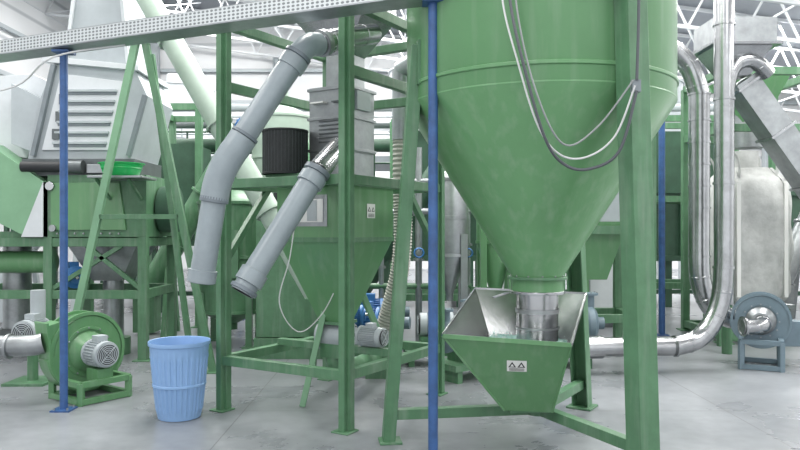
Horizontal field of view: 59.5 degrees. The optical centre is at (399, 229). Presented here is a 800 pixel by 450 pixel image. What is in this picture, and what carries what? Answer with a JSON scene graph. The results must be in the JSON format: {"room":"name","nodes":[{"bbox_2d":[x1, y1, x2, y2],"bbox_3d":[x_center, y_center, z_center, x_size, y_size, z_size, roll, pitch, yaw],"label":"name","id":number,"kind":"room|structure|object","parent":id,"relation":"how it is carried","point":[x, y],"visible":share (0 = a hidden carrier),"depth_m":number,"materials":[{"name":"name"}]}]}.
{"room":"factory floor","nodes":[
{"label":"factory floor","id":0,"kind":"room"},
{"bbox_2d":[0,0,72,274],"bbox_3d":[-12.100,-3.700,10.500,0.200,10.400,31.000,0,0,0],"label":"wall","id":1,"kind":"structure","parent":0,"point":[18,15],"depth_m":22.80,"materials":[{"name":"white paint"}]},
{"bbox_2d":[0,270,799,449],"bbox_3d":[1.500,1.550,10.500,27.000,0.100,31.000,0,0,0],"label":"floor","id":2,"kind":"structure","parent":0,"point":[706,402],"depth_m":5.82,"materials":[{"name":"concrete"}]},
{"bbox_2d":[1,289,49,386],"bbox_3d":[-3.620,1.050,6.912,0.400,0.900,0.425,0,0,0],"label":"motor","id":3,"kind":"object","parent":2,"relation":"on","point":[26,326],"visible":0.54,"depth_m":6.86,"materials":[{"name":"grey paint"}]},
{"bbox_2d":[0,247,78,321],"bbox_3d":[-5.425,-0.334,11.200,2.250,3.681,0.670,0,0,0],"label":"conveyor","id":4,"kind":"object","parent":2,"relation":"on","point":[35,275],"visible":0.02,"depth_m":11.05,"materials":[{"name":"metal"}]},
{"bbox_2d":[49,49,77,412],"bbox_3d":[-2.800,0.005,5.830,0.160,2.990,0.160,0,0,0],"label":"post","id":5,"kind":"object","parent":2,"relation":"on","point":[63,407],"visible":0.98,"depth_m":5.80,"materials":[{"name":"metal"}]},
{"bbox_2d":[0,0,421,62],"bbox_3d":[-1.550,-1.560,5.300,6.201,0.125,0.217,0,0,23],"label":"cable tray","id":6,"kind":"object","parent":5,"relation":"on","point":[262,13],"visible":0.99,"depth_m":5.21,"materials":[{"name":"grey metal"}]},
{"bbox_2d":[0,44,125,90],"bbox_3d":[-3.036,-1.300,5.862,1.749,0.376,0.159,0,0,14],"label":"hanging cable","id":7,"kind":"object","parent":6,"relation":"hanging from","point":[121,45],"visible":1,"depth_m":5.73,"materials":[{"name":"white plastic"}]},
{"bbox_2d":[0,310,131,406],"bbox_3d":[-3.462,1.117,6.319,2.074,0.764,0.768,0,0,0],"label":"centrifugal blower","id":8,"kind":"object","parent":2,"relation":"on","point":[96,343],"visible":0.94,"depth_m":6.15,"materials":[{"name":"green paint"}]},
{"bbox_2d":[0,0,184,361],"bbox_3d":[-4.150,-0.901,8.330,2.900,4.802,1.640,0,0,0],"label":"machine","id":9,"kind":"object","parent":2,"relation":"on","point":[29,111],"visible":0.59,"depth_m":8.05,"materials":[{"name":"green paint"}]},
{"bbox_2d":[97,161,144,174],"bbox_3d":[-3.070,-0.661,7.720,0.490,0.142,0.490,0,0,0],"label":"plastic basin","id":10,"kind":"object","parent":9,"relation":"on","point":[119,168],"visible":0.6,"depth_m":7.56,"materials":[{"name":"green plastic"}]},
{"bbox_2d":[4,131,251,302],"bbox_3d":[-4.350,-0.185,13.750,6.400,3.370,1.320,0,0,0],"label":"frame","id":11,"kind":"object","parent":2,"relation":"on","point":[6,229],"visible":0.02,"depth_m":13.19,"materials":[{"name":"green paint"}]},
{"bbox_2d":[73,42,215,373],"bbox_3d":[-2.755,-0.265,7.492,1.750,3.544,0.425,0,0,0],"label":"stand","id":12,"kind":"object","parent":2,"relation":"on","point":[173,194],"visible":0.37,"depth_m":7.35,"materials":[{"name":"green paint"}]},
{"bbox_2d":[150,43,159,78],"bbox_3d":[-9.000,-2.706,25.700,0.300,8.411,0.250,0,0,0],"label":"steel column","id":13,"kind":"structure","parent":2,"relation":"on","point":[155,49],"depth_m":25.69,"materials":[{"name":"white metal"}]},
{"bbox_2d":[148,336,210,421],"bbox_3d":[-1.770,1.190,5.620,0.484,0.611,0.484,0,0,0],"label":"trash bin","id":14,"kind":"object","parent":2,"relation":"on","point":[179,364],"visible":1,"depth_m":5.46,"materials":[{"name":"blue plastic"}]},
{"bbox_2d":[149,103,215,327],"bbox_3d":[-3.500,-0.225,11.400,1.000,3.450,1.400,0,0,0],"label":"silo","id":15,"kind":"object","parent":2,"relation":"on","point":[190,160],"visible":0.14,"depth_m":10.95,"materials":[{"name":"green paint"}]},
{"bbox_2d":[133,118,239,336],"bbox_3d":[-2.961,-0.061,10.100,1.681,3.136,0.670,0,0,0],"label":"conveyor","id":16,"kind":"object","parent":2,"relation":"on","point":[158,266],"visible":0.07,"depth_m":9.95,"materials":[{"name":"green metal"}]},
{"bbox_2d":[158,73,214,250],"bbox_3d":[-6.600,-1.525,20.500,2.288,6.050,2.288,0,0,0],"label":"wall","id":17,"kind":"structure","parent":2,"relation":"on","point":[177,92],"depth_m":19.54,"materials":[{"name":"white paint"}]},
{"bbox_2d":[196,177,255,348],"bbox_3d":[-2.220,0.350,9.183,0.874,2.300,0.907,0,0,0],"label":"cylindrical tank","id":18,"kind":"object","parent":2,"relation":"on","point":[243,307],"visible":0.27,"depth_m":8.86,"materials":[{"name":"green metal"}]},
{"bbox_2d":[136,0,367,365],"bbox_3d":[-1.793,-0.833,7.612,3.058,4.666,0.434,0,0,14],"label":"diagonal pipe","id":19,"kind":"object","parent":2,"relation":"on","point":[194,80],"visible":0.4,"depth_m":7.63,"materials":[{"name":"metal"}]},
{"bbox_2d":[273,57,278,67],"bbox_3d":[-4.500,-2.414,25.700,0.300,7.828,0.250,0,0,0],"label":"steel column","id":20,"kind":"structure","parent":2,"relation":"on","point":[275,60],"depth_m":25.69,"materials":[{"name":"white metal"}]},
{"bbox_2d":[251,92,308,326],"bbox_3d":[-1.900,-0.375,11.300,0.998,3.750,0.998,0,0,0],"label":"silo","id":21,"kind":"object","parent":2,"relation":"on","point":[283,116],"visible":0.22,"depth_m":10.91,"materials":[{"name":"metal"}]},
{"bbox_2d":[254,140,322,358],"bbox_3d":[-1.250,0.200,8.600,0.920,2.600,0.960,0,0,0],"label":"machine","id":22,"kind":"object","parent":2,"relation":"on","point":[271,325],"visible":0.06,"depth_m":8.15,"materials":[{"name":"green paint"}]},
{"bbox_2d":[100,116,476,286],"bbox_3d":[-2.500,-0.562,17.000,9.050,4.125,2.000,0,0,0],"label":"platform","id":23,"kind":"object","parent":2,"relation":"on","point":[378,167],"visible":0.03,"depth_m":16.04,"materials":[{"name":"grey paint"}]},
{"bbox_2d":[209,11,447,435],"bbox_3d":[-0.570,-0.146,6.115,1.398,3.307,1.598,0,0,32],"label":"support frame","id":24,"kind":"object","parent":2,"relation":"on","point":[346,372],"visible":0.48,"depth_m":5.78,"materials":[{"name":"green paint"}]},
{"bbox_2d":[230,136,337,298],"bbox_3d":[-0.735,-0.130,5.194,0.369,1.234,1.074,0,0,43],"label":"pipe","id":25,"kind":"object","parent":24,"relation":"attached to","point":[251,276],"visible":0.93,"depth_m":5.01,"materials":[{"name":"silver metal"}]},
{"bbox_2d":[187,23,381,284],"bbox_3d":[-0.780,-0.654,5.270,1.562,2.095,0.459,0,0,-31],"label":"pipe","id":26,"kind":"object","parent":24,"relation":"attached to","point":[221,172],"visible":0.94,"depth_m":4.99,"materials":[{"name":"silver metal"}]},
{"bbox_2d":[265,185,399,367],"bbox_3d":[-0.440,0.460,6.168,0.880,1.779,1.660,0,0,30],"label":"hopper","id":27,"kind":"object","parent":24,"relation":"attached to","point":[314,253],"visible":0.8,"depth_m":5.90,"materials":[{"name":"green paint"}]},
{"bbox_2d":[279,232,333,331],"bbox_3d":[-0.754,0.252,5.859,0.515,1.207,0.114,0,0,-20],"label":"cable","id":28,"kind":"object","parent":27,"relation":"attached to","point":[293,232],"visible":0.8,"depth_m":5.81,"materials":[{"name":"grey plastic"}]},
{"bbox_2d":[262,10,395,176],"bbox_3d":[-0.641,-1.258,6.026,0.931,1.685,0.816,0,0,30],"label":"dust collector","id":29,"kind":"object","parent":27,"relation":"on","point":[285,151],"visible":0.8,"depth_m":5.95,"materials":[{"name":"metal"}]},
{"bbox_2d":[11,104,713,312],"bbox_3d":[-1.050,-0.400,12.545,13.900,3.800,0.530,0,0,0],"label":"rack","id":30,"kind":"object","parent":2,"relation":"on","point":[380,145],"visible":0.02,"depth_m":12.42,"materials":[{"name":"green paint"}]},
{"bbox_2d":[354,301,410,355],"bbox_3d":[-0.319,1.091,7.838,0.875,0.817,0.400,0,0,11],"label":"pump","id":31,"kind":"object","parent":2,"relation":"on","point":[407,321],"visible":0.07,"depth_m":7.71,"materials":[{"name":"blue paint"}]},
{"bbox_2d":[366,293,409,316],"bbox_3d":[-0.318,1.091,8.800,0.875,0.817,0.400,0,0,0],"label":"pump","id":32,"kind":"object","parent":2,"relation":"on","point":[377,302],"visible":0.1,"depth_m":8.73,"materials":[{"name":"blue paint"}]},
{"bbox_2d":[365,55,412,378],"bbox_3d":[-0.047,-0.149,6.971,0.416,3.298,0.967,0,0,-34],"label":"flexible hose","id":33,"kind":"object","parent":2,"relation":"on","point":[399,72],"visible":0.31,"depth_m":6.94,"materials":[{"name":"grey plastic"}]},
{"bbox_2d":[367,167,427,294],"bbox_3d":[0.218,-0.131,9.850,1.936,3.276,0.670,0,0,0],"label":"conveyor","id":34,"kind":"object","parent":2,"relation":"on","point":[388,256],"visible":0.02,"depth_m":9.72,"materials":[{"name":"green metal"}]},
{"bbox_2d":[388,67,418,177],"bbox_3d":[0.700,-1.725,20.000,2.080,6.450,2.080,0,0,0],"label":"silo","id":35,"kind":"object","parent":2,"relation":"on","point":[390,70],"visible":0.05,"depth_m":19.75,"materials":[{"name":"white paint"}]},
{"bbox_2d":[368,147,472,341],"bbox_3d":[0.064,0.200,9.312,1.808,2.600,0.245,0,0,0],"label":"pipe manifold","id":36,"kind":"object","parent":2,"relation":"on","point":[418,285],"visible":0.23,"depth_m":9.31,"materials":[{"name":"metal"}]},
{"bbox_2d":[422,0,442,449],"bbox_3d":[0.215,0.005,4.550,0.160,2.990,0.160,0,0,0],"label":"post","id":37,"kind":"object","parent":2,"relation":"on","point":[431,4],"visible":0.94,"depth_m":4.52,"materials":[{"name":"metal"}]},
{"bbox_2d":[403,298,466,366],"bbox_3d":[0.482,1.135,7.853,0.875,0.730,0.400,0,0,-3],"label":"pump","id":38,"kind":"object","parent":2,"relation":"on","point":[422,318],"visible":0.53,"depth_m":7.73,"materials":[{"name":"green paint"}]},
{"bbox_2d":[390,119,487,300],"bbox_3d":[0.750,-0.075,11.050,1.900,3.150,1.500,0,0,0],"label":"frame","id":39,"kind":"object","parent":2,"relation":"on","point":[422,142],"visible":0.06,"depth_m":10.55,"materials":[{"name":"green paint"}]},
{"bbox_2d":[445,172,468,309],"bbox_3d":[0.600,0.225,8.450,0.477,2.550,0.477,0,0,0],"label":"steel cyclone separator","id":40,"kind":"object","parent":2,"relation":"on","point":[456,209],"visible":0.44,"depth_m":8.25,"materials":[{"name":"silver metal"}]},
{"bbox_2d":[445,307,469,383],"bbox_3d":[0.670,1.135,7.112,0.875,0.730,0.400,0,0,-37],"label":"pump","id":41,"kind":"object","parent":2,"relation":"on","point":[454,367],"visible":0.04,"depth_m":6.87,"materials":[{"name":"green paint"}]},
{"bbox_2d":[475,221,510,288],"bbox_3d":[1.200,0.275,8.800,0.506,2.450,0.506,0,0,0],"label":"silo","id":42,"kind":"object","parent":2,"relation":"on","point":[491,270],"visible":0.12,"depth_m":8.65,"materials":[{"name":"paint"}]},
{"bbox_2d":[378,0,678,449],"bbox_3d":[0.995,-0.824,5.177,1.989,4.652,2.056,0,0,24],"label":"silo","id":43,"kind":"object","parent":2,"relation":"on","point":[539,214],"visible":0.89,"depth_m":4.42,"materials":[{"name":"green paint"}]},
{"bbox_2d":[441,287,586,412],"bbox_3d":[0.865,0.860,5.035,0.859,0.807,1.174,0,0,19],"label":"bin","id":44,"kind":"object","parent":43,"relation":"on","point":[521,375],"visible":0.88,"depth_m":4.73,"materials":[{"name":"green metal"}]},
{"bbox_2d":[502,0,640,170],"bbox_3d":[0.980,-1.072,4.068,0.811,1.456,0.116,0,0,0],"label":"cable","id":45,"kind":"object","parent":43,"relation":"attached to","point":[635,84],"visible":1,"depth_m":4.04,"materials":[{"name":"grey paint"}]},
{"bbox_2d":[374,154,692,306],"bbox_3d":[2.850,-0.110,14.250,7.000,3.220,1.520,0,0,0],"label":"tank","id":46,"kind":"object","parent":2,"relation":"on","point":[672,211],"visible":0.05,"depth_m":13.60,"materials":[{"name":"green metal"}]},
{"bbox_2d":[569,291,604,368],"bbox_3d":[1.812,1.091,7.750,0.875,0.817,0.400,0,0,0],"label":"pump","id":47,"kind":"object","parent":2,"relation":"on","point":[596,323],"visible":0.16,"depth_m":7.61,"materials":[{"name":"blue paint"}]},
{"bbox_2d":[564,192,622,336],"bbox_3d":[2.350,0.175,8.650,1.100,2.650,0.900,0,0,0],"label":"silo","id":48,"kind":"object","parent":2,"relation":"on","point":[603,247],"visible":0.12,"depth_m":8.40,"materials":[{"name":"green paint"}]},
{"bbox_2d":[589,264,612,326],"bbox_3d":[3.300,0.500,10.970,0.800,2.000,0.460,0,0,0],"label":"tall cabinet","id":49,"kind":"object","parent":2,"relation":"on","point":[604,288],"visible":0.02,"depth_m":10.78,"materials":[{"name":"white metal"}]},
{"bbox_2d":[589,0,735,358],"bbox_3d":[2.740,-0.700,7.389,1.702,4.400,0.287,0,0,-8],"label":"duct","id":50,"kind":"object","parent":2,"relation":"on","point":[717,310],"visible":0.94,"depth_m":7.41,"materials":[{"name":"silver metal"}]},
{"bbox_2d":[657,115,669,335],"bbox_3d":[3.740,-0.070,10.000,0.160,3.140,0.160,0,0,0],"label":"post","id":51,"kind":"object","parent":2,"relation":"on","point":[661,133],"visible":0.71,"depth_m":9.96,"materials":[{"name":"metal"}]},
{"bbox_2d":[657,78,684,278],"bbox_3d":[6.200,-1.325,18.000,2.080,5.650,2.080,0,0,0],"label":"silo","id":52,"kind":"object","parent":2,"relation":"on","point":[681,82],"visible":0.02,"depth_m":17.28,"materials":[{"name":"grey paint"}]},
{"bbox_2d":[651,41,735,328],"bbox_3d":[3.304,-0.429,8.050,1.298,3.857,0.351,0,0,0],"label":"duct","id":53,"kind":"object","parent":2,"relation":"on","point":[690,68],"visible":0.6,"depth_m":7.90,"materials":[{"name":"silver metal"}]},
{"bbox_2d":[656,115,738,288],"bbox_3d":[4.650,-0.175,11.700,1.700,3.350,1.000,0,0,0],"label":"frame","id":54,"kind":"object","parent":2,"relation":"on","point":[672,138],"visible":0.08,"depth_m":11.35,"materials":[{"name":"green paint"}]},
{"bbox_2d":[676,67,799,344],"bbox_3d":[4.940,-0.325,9.875,1.520,3.650,1.450,0,0,0],"label":"frame","id":55,"kind":"object","parent":2,"relation":"on","point":[745,139],"visible":0.31,"depth_m":10.45,"materials":[{"name":"green paint"}]},
{"bbox_2d":[693,17,799,353],"bbox_3d":[4.862,-0.530,8.720,2.275,4.060,0.740,0,0,0],"label":"duct","id":56,"kind":"object","parent":2,"relation":"on","point":[754,37],"visible":0.49,"depth_m":8.57,"materials":[{"name":"silver metal"}]},
{"bbox_2d":[703,150,795,341],"bbox_3d":[4.850,0.200,9.850,1.016,2.600,1.011,0,0,0],"label":"tank","id":57,"kind":"object","parent":2,"relation":"on","point":[764,242],"visible":0.57,"depth_m":9.38,"materials":[{"name":"grey metal"}]},
{"bbox_2d":[730,292,799,372],"bbox_3d":[4.078,1.097,7.702,0.837,0.805,0.678,0,0,0],"label":"centrifugal blower","id":58,"kind":"object","parent":2,"relation":"on","point":[762,320],"visible":1,"depth_m":7.62,"materials":[{"name":"blue paint"}]},
{"bbox_2d":[762,148,767,166],"bbox_3d":[13.500,-1.247,25.700,0.300,5.494,0.250,0,0,0],"label":"steel column","id":59,"kind":"structure","parent":2,"relation":"on","point":[764,153],"depth_m":25.69,"materials":[{"name":"white metal"}]},
{"bbox_2d":[784,213,799,318],"bbox_3d":[7.048,-0.492,11.650,1.828,3.996,0.715,0,0,0],"label":"duct","id":60,"kind":"object","parent":2,"relation":"on","point":[795,265],"visible":0.33,"depth_m":11.47,"materials":[{"name":"metal"}]},
{"bbox_2d":[791,191,799,295],"bbox_3d":[9.500,-0.060,13.750,5.100,3.120,1.320,0,0,0],"label":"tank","id":61,"kind":"object","parent":2,"relation":"on","point":[795,199],"visible":0.02,"depth_m":13.20,"materials":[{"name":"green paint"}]},
{"bbox_3d":[0.000,-2.122,25.700,0.300,7.244,0.250,0,0,0],"label":"steel column","id":62,"kind":"structure","parent":2,"relation":"on","visible":0},
{"bbox_2d":[165,6,799,123],"bbox_3d":[1.500,-6.220,25.600,27.040,4.879,0.080,0,0,0],"label":"roof truss","id":63,"kind":"object","parent":62,"relation":"on","point":[171,7],"visible":0.08,"depth_m":25.56,"materials":[{"name":"metal"}]},
{"bbox_2d":[79,8,799,269],"bbox_3d":[1.500,-3.700,26.100,27.000,10.400,0.200,0,0,0],"label":"wall","id":64,"kind":"structure","parent":0,"point":[205,58],"depth_m":26.00,"materials":[{"name":"white paint"}]},
{"bbox_2d":[0,22,797,104],"bbox_3d":[1.500,-3.800,15.000,27.000,4.720,22.000,0,0,0],"label":"trim girts","id":65,"kind":"structure","parent":64,"relation":"attached to","point":[2,26],"depth_m":25.84,"materials":[{"name":"grey paint"}]},
{"bbox_2d":[162,0,799,86],"bbox_3d":[1.500,-7.000,10.500,27.000,3.600,31.000,0,0,0],"label":"ceiling","id":66,"kind":"structure","parent":0,"point":[768,9],"depth_m":20.15,"materials":[{"name":"white metal"}]},
{"bbox_2d":[23,0,799,101],"bbox_3d":[1.500,-6.220,22.537,27.040,4.879,2.353,0,0,0],"label":"roof truss","id":67,"kind":"object","parent":66,"relation":"attached to","point":[779,48],"visible":0.06,"depth_m":21.38,"materials":[{"name":"metal"}]},
{"bbox_2d":[45,0,799,112],"bbox_3d":[1.500,-6.220,24.637,27.040,4.879,1.955,0,0,0],"label":"roof truss","id":68,"kind":"object","parent":66,"relation":"attached to","point":[50,14],"visible":0.04,"depth_m":23.68,"materials":[{"name":"metal"}]},
{"bbox_2d":[245,0,799,72],"bbox_3d":[1.500,-6.220,20.237,27.040,4.879,2.353,0,0,0],"label":"roof truss","id":69,"kind":"object","parent":66,"relation":"attached to","point":[688,8],"visible":0.14,"depth_m":19.07,"materials":[{"name":"metal"}]},
{"bbox_2d":[405,0,799,43],"bbox_3d":[1.500,-6.220,17.937,27.040,4.879,2.353,0,0,0],"label":"roof truss","id":70,"kind":"object","parent":66,"relation":"attached to","point":[685,25],"visible":0.24,"depth_m":16.78,"materials":[{"name":"metal"}]},
{"bbox_2d":[755,0,799,16],"bbox_3d":[1.500,-6.220,15.637,27.040,4.879,2.353,0,0,0],"label":"roof truss","id":71,"kind":"object","parent":66,"relation":"attached to","point":[793,3],"visible":0.7,"depth_m":14.48,"materials":[{"name":"metal"}]}
]}

